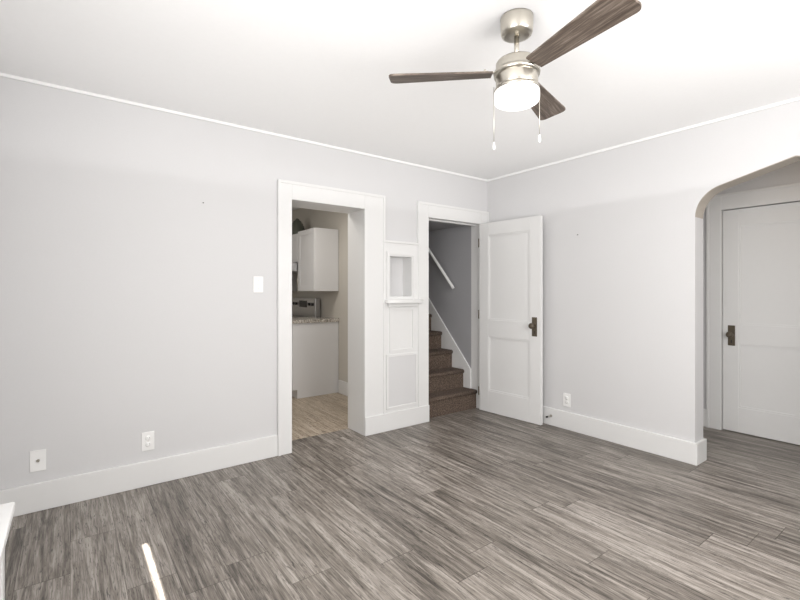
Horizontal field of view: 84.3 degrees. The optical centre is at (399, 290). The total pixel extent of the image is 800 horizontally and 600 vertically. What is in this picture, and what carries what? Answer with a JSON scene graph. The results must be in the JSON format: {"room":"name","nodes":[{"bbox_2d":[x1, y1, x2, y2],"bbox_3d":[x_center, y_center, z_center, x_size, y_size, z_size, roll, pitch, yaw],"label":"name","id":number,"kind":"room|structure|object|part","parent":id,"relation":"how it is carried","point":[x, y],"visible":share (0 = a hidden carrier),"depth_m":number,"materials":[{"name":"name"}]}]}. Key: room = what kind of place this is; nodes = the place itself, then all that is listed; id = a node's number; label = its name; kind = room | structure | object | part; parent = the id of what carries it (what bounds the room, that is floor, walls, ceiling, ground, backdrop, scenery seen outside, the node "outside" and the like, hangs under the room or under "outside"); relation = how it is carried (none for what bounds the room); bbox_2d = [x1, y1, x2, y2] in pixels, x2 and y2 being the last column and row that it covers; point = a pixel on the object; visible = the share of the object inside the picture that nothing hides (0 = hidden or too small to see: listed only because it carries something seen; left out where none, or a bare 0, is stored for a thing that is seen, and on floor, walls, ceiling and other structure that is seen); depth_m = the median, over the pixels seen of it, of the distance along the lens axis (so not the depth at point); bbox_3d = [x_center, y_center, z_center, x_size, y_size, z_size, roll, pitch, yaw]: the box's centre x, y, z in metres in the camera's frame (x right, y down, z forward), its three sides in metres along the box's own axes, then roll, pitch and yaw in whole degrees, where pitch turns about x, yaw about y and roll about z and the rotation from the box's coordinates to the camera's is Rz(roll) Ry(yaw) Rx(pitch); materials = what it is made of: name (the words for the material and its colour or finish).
{"room":"empty living room","nodes":[
{"label":"empty living room","id":0,"kind":"room"},
{"bbox_2d":[0,76,486,489],"bbox_3d":[-0.753,0.027,3.658,4.350,2.450,0.250,0,0,-37],"label":"wall","id":1,"kind":"structure","parent":0,"point":[133,306],"depth_m":2.83,"materials":[{"name":"paint"}]},
{"bbox_2d":[30,449,45,471],"bbox_3d":[-2.062,0.967,2.517,0.072,0.118,0.013,0,0,-37],"label":"outlet","id":2,"kind":"object","parent":1,"relation":"attached to","point":[37,460],"visible":1,"depth_m":2.52,"materials":[{"name":"white plastic"}]},
{"bbox_2d":[0,435,277,516],"bbox_3d":[-1.582,1.172,2.872,1.623,0.160,0.018,0,0,-37],"label":"baseboard","id":3,"kind":"structure","parent":1,"relation":"attached to","point":[39,496],"depth_m":2.78,"materials":[{"name":"paint"}]},
{"bbox_2d":[142,431,153,450],"bbox_3d":[-1.623,0.967,2.847,0.072,0.118,0.008,0,0,-37],"label":"electrical outlet","id":4,"kind":"object","parent":1,"relation":"attached to","point":[147,440],"visible":1,"depth_m":2.85,"materials":[{"name":"white plastic"}]},
{"bbox_2d":[0,72,486,180],"bbox_3d":[-0.671,-1.188,3.556,3.960,0.020,0.012,0,0,-37],"label":"trim","id":5,"kind":"structure","parent":1,"relation":"attached to","point":[327,145],"depth_m":3.04,"materials":[{"name":"paint"}]},
{"bbox_2d":[253,276,262,291],"bbox_3d":[-1.048,-0.048,3.273,0.072,0.118,0.014,0,0,-37],"label":"switch plate","id":6,"kind":"object","parent":1,"relation":"attached to","point":[257,284],"visible":1,"depth_m":3.27,"materials":[{"name":"white plastic"}]},
{"bbox_2d":[277,179,488,455],"bbox_3d":[-0.069,0.202,4.165,2.347,2.100,0.298,0,0,-37],"label":"trim","id":7,"kind":"structure","parent":1,"relation":"attached to","point":[365,212],"depth_m":3.88,"materials":[{"name":"paint"}]},
{"bbox_2d":[478,215,542,424],"bbox_3d":[1.079,0.272,4.385,0.175,1.948,0.732,0,0,-41],"label":"door","id":8,"kind":"structure","parent":7,"relation":"attached to","point":[510,314],"depth_m":4.35,"materials":[{"name":"paint"}]},
{"bbox_2d":[365,240,428,435],"bbox_3d":[-0.024,0.400,4.044,0.724,1.705,0.245,0,0,-37],"label":"trim","id":9,"kind":"structure","parent":1,"relation":"attached to","point":[403,409],"depth_m":4.05,"materials":[{"name":"paint"}]},
{"bbox_2d":[292,208,347,381],"bbox_3d":[-0.928,-0.023,5.774,0.102,2.550,3.350,0,0,-37],"label":"wall","id":10,"kind":"structure","parent":0,"point":[333,304],"depth_m":5.44,"materials":[{"name":"paint"}]},
{"bbox_2d":[292,234,295,262],"bbox_3d":[-1.308,-0.553,5.917,0.329,0.370,0.442,0,0,-37],"label":"upper cabinet","id":11,"kind":"object","parent":10,"relation":"attached to","point":[293,236],"depth_m":5.73,"materials":[{"name":"white wood"}]},
{"bbox_2d":[292,218,304,234],"bbox_3d":[-1.409,-0.867,6.065,0.244,0.256,0.244,0,0,-37],"label":"vase","id":12,"kind":"object","parent":11,"relation":"on","point":[297,226],"visible":0.65,"depth_m":5.99,"materials":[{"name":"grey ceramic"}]},
{"bbox_2d":[292,274,295,290],"bbox_3d":[-1.806,-0.378,6.585,0.329,0.760,0.580,0,0,-37],"label":"upper cabinet","id":13,"kind":"object","parent":10,"relation":"attached to","point":[293,275],"depth_m":6.42,"materials":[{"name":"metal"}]},
{"bbox_2d":[292,262,297,273],"bbox_3d":[-1.464,-0.305,5.999,0.482,0.115,0.750,0,0,-37],"label":"range hood","id":14,"kind":"object","parent":10,"relation":"attached to","point":[294,268],"visible":0.17,"depth_m":5.63,"materials":[{"name":"silver metal"}]},
{"bbox_2d":[296,228,337,290],"bbox_3d":[-1.032,-0.378,5.547,0.329,0.760,0.470,0,0,-37],"label":"upper cabinet","id":15,"kind":"object","parent":10,"relation":"attached to","point":[315,254],"depth_m":5.38,"materials":[{"name":"white wood"}]},
{"bbox_2d":[338,380,347,395],"bbox_3d":[-0.363,1.172,4.917,0.018,0.160,1.300,0,0,-37],"label":"baseboard","id":16,"kind":"structure","parent":10,"relation":"attached to","point":[342,385],"depth_m":5.33,"materials":[{"name":"paint"}]},
{"bbox_2d":[0,0,799,179],"bbox_3d":[0.533,-1.248,1.935,4.350,0.100,4.550,0,0,-37],"label":"ceiling","id":17,"kind":"structure","parent":0,"point":[320,71],"depth_m":2.35,"materials":[{"name":"paint"}]},
{"bbox_2d":[389,0,641,149],"bbox_3d":[0.593,-0.907,1.909,0.999,0.579,0.971,0,0,-37],"label":"ceiling fan","id":18,"kind":"object","parent":17,"relation":"hanging from","point":[516,74],"visible":1,"depth_m":1.86,"materials":[{"name":"silver metal"}]},
{"bbox_3d":[0.191,-0.953,1.967,0.475,0.037,0.139,0,0,5],"label":"blade","id":19,"kind":"part","parent":18,"relation":"part of","materials":[{"name":"brown wood"}]},
{"bbox_3d":[0.648,-0.953,1.646,0.139,0.037,0.475,0,0,-25],"label":"blade","id":20,"kind":"part","parent":18,"relation":"part of","materials":[{"name":"brown wood"}]},
{"bbox_2d":[6,393,799,599],"bbox_3d":[0.152,1.302,3.741,5.900,0.100,7.900,0,0,-37],"label":"floor","id":21,"kind":"structure","parent":0,"point":[477,504],"depth_m":2.37,"materials":[{"name":"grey wood"}]},
{"bbox_2d":[0,502,14,599],"bbox_3d":[-0.677,0.942,0.472,0.256,0.620,1.952,0,0,-37],"label":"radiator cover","id":22,"kind":"object","parent":21,"relation":"on","point":[7,510],"visible":1,"depth_m":1.25,"materials":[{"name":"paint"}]},
{"bbox_2d":[292,298,319,317],"bbox_3d":[-1.546,0.664,5.939,0.664,1.135,0.760,0,0,-37],"label":"stove","id":23,"kind":"object","parent":21,"relation":"on","point":[305,307],"visible":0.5,"depth_m":6.00,"materials":[{"name":"silver metal"}]},
{"bbox_2d":[292,317,338,398],"bbox_3d":[-1.156,0.794,5.445,0.650,0.915,0.485,0,0,-37],"label":"base cabinet","id":24,"kind":"object","parent":21,"relation":"on","point":[314,356],"visible":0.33,"depth_m":5.26,"materials":[{"name":"white wood"}]},
{"bbox_2d":[429,221,464,230],"bbox_3d":[-0.558,-2.625,5.972,0.728,3.804,3.475,0,0,-37],"label":"ceiling","id":25,"kind":"structure","parent":0,"point":[433,226],"depth_m":4.88,"materials":[{"name":"paint"}]},
{"bbox_2d":[429,226,470,367],"bbox_3d":[-0.226,-1.198,6.236,0.120,4.900,3.750,0,0,-37],"label":"wall","id":26,"kind":"structure","parent":0,"point":[450,248],"depth_m":4.97,"materials":[{"name":"paint"}]},
{"bbox_2d":[429,249,454,288],"bbox_3d":[0.030,-1.094,5.732,0.078,2.145,1.988,0,0,-37],"label":"handrail","id":27,"kind":"object","parent":26,"relation":"attached to","point":[442,270],"depth_m":5.08,"materials":[{"name":"paint"}]},
{"bbox_2d":[429,299,470,387],"bbox_3d":[-0.197,-0.178,5.488,0.728,2.860,2.264,0,0,-37],"label":"trim","id":28,"kind":"structure","parent":26,"relation":"attached to","point":[449,342],"depth_m":5.04,"materials":[{"name":"paint"}]},
{"bbox_2d":[487,100,799,442],"bbox_3d":[2.290,0.027,3.092,0.150,2.450,4.300,0,0,-37],"label":"wall","id":29,"kind":"structure","parent":0,"point":[623,307],"depth_m":3.53,"materials":[{"name":"paint"}]},
{"bbox_2d":[563,393,570,406],"bbox_3d":[1.511,0.987,4.003,0.008,0.118,0.072,0,0,-37],"label":"electrical outlet","id":30,"kind":"object","parent":29,"relation":"attached to","point":[566,399],"visible":1,"depth_m":4.00,"materials":[{"name":"white plastic"}]},
{"bbox_2d":[543,406,703,465],"bbox_3d":[1.535,1.172,3.966,0.022,0.160,1.995,0,0,-37],"label":"baseboard","id":31,"kind":"structure","parent":29,"relation":"attached to","point":[681,450],"depth_m":3.54,"materials":[{"name":"paint"}]},
{"bbox_2d":[487,97,799,181],"bbox_3d":[2.166,-1.188,3.123,0.012,0.020,4.100,0,0,-37],"label":"trim","id":32,"kind":"structure","parent":29,"relation":"attached to","point":[797,98],"depth_m":3.34,"materials":[{"name":"paint"}]},
{"bbox_2d":[702,438,706,460],"bbox_3d":[2.159,1.172,3.408,0.018,0.160,0.355,0,0,-37],"label":"baseboard","id":33,"kind":"structure","parent":29,"relation":"attached to","point":[705,440],"depth_m":3.26,"materials":[{"name":"paint"}]},
{"bbox_2d":[695,156,799,218],"bbox_3d":[2.515,-0.688,2.791,0.146,0.308,1.096,0,0,-37],"label":"trim","id":34,"kind":"structure","parent":29,"relation":"attached to","point":[708,196],"depth_m":3.04,"materials":[{"name":"paint"}]},
{"bbox_2d":[703,215,703,408],"bbox_3d":[2.349,0.027,3.916,0.930,2.450,0.250,0,0,-37],"label":"wall","id":35,"kind":"structure","parent":0,"point":[703,215],"depth_m":4.10,"materials":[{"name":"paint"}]},
{"bbox_2d":[704,161,799,408],"bbox_3d":[3.561,0.027,3.604,0.600,2.450,2.200,0,0,-37],"label":"wall","id":36,"kind":"structure","parent":0,"point":[788,174],"depth_m":3.77,"materials":[{"name":"paint"}]},
{"bbox_2d":[706,183,799,429],"bbox_3d":[3.172,0.192,3.701,0.148,2.120,1.006,0,0,-37],"label":"door frame","id":37,"kind":"structure","parent":36,"relation":"attached to","point":[717,206],"depth_m":4.00,"materials":[{"name":"paint"}]},
{"bbox_2d":[723,202,799,444],"bbox_3d":[3.162,0.262,3.687,0.175,1.968,0.782,0,0,-37],"label":"hall door","id":38,"kind":"structure","parent":36,"relation":"in","point":[761,321],"depth_m":3.77,"materials":[{"name":"paint"}]},
{"bbox_3d":[-0.589,1.302,6.028,0.950,0.100,3.350,0,0,-37],"label":"floor","id":39,"kind":"structure","parent":0,"visible":0},
{"bbox_2d":[429,314,476,417],"bbox_3d":[-0.531,-0.015,5.936,0.726,2.535,3.567,0,0,-37],"label":"steps","id":40,"kind":"structure","parent":39,"relation":"on","point":[449,393],"depth_m":4.70,"materials":[{"name":"carpet"}]}
]}

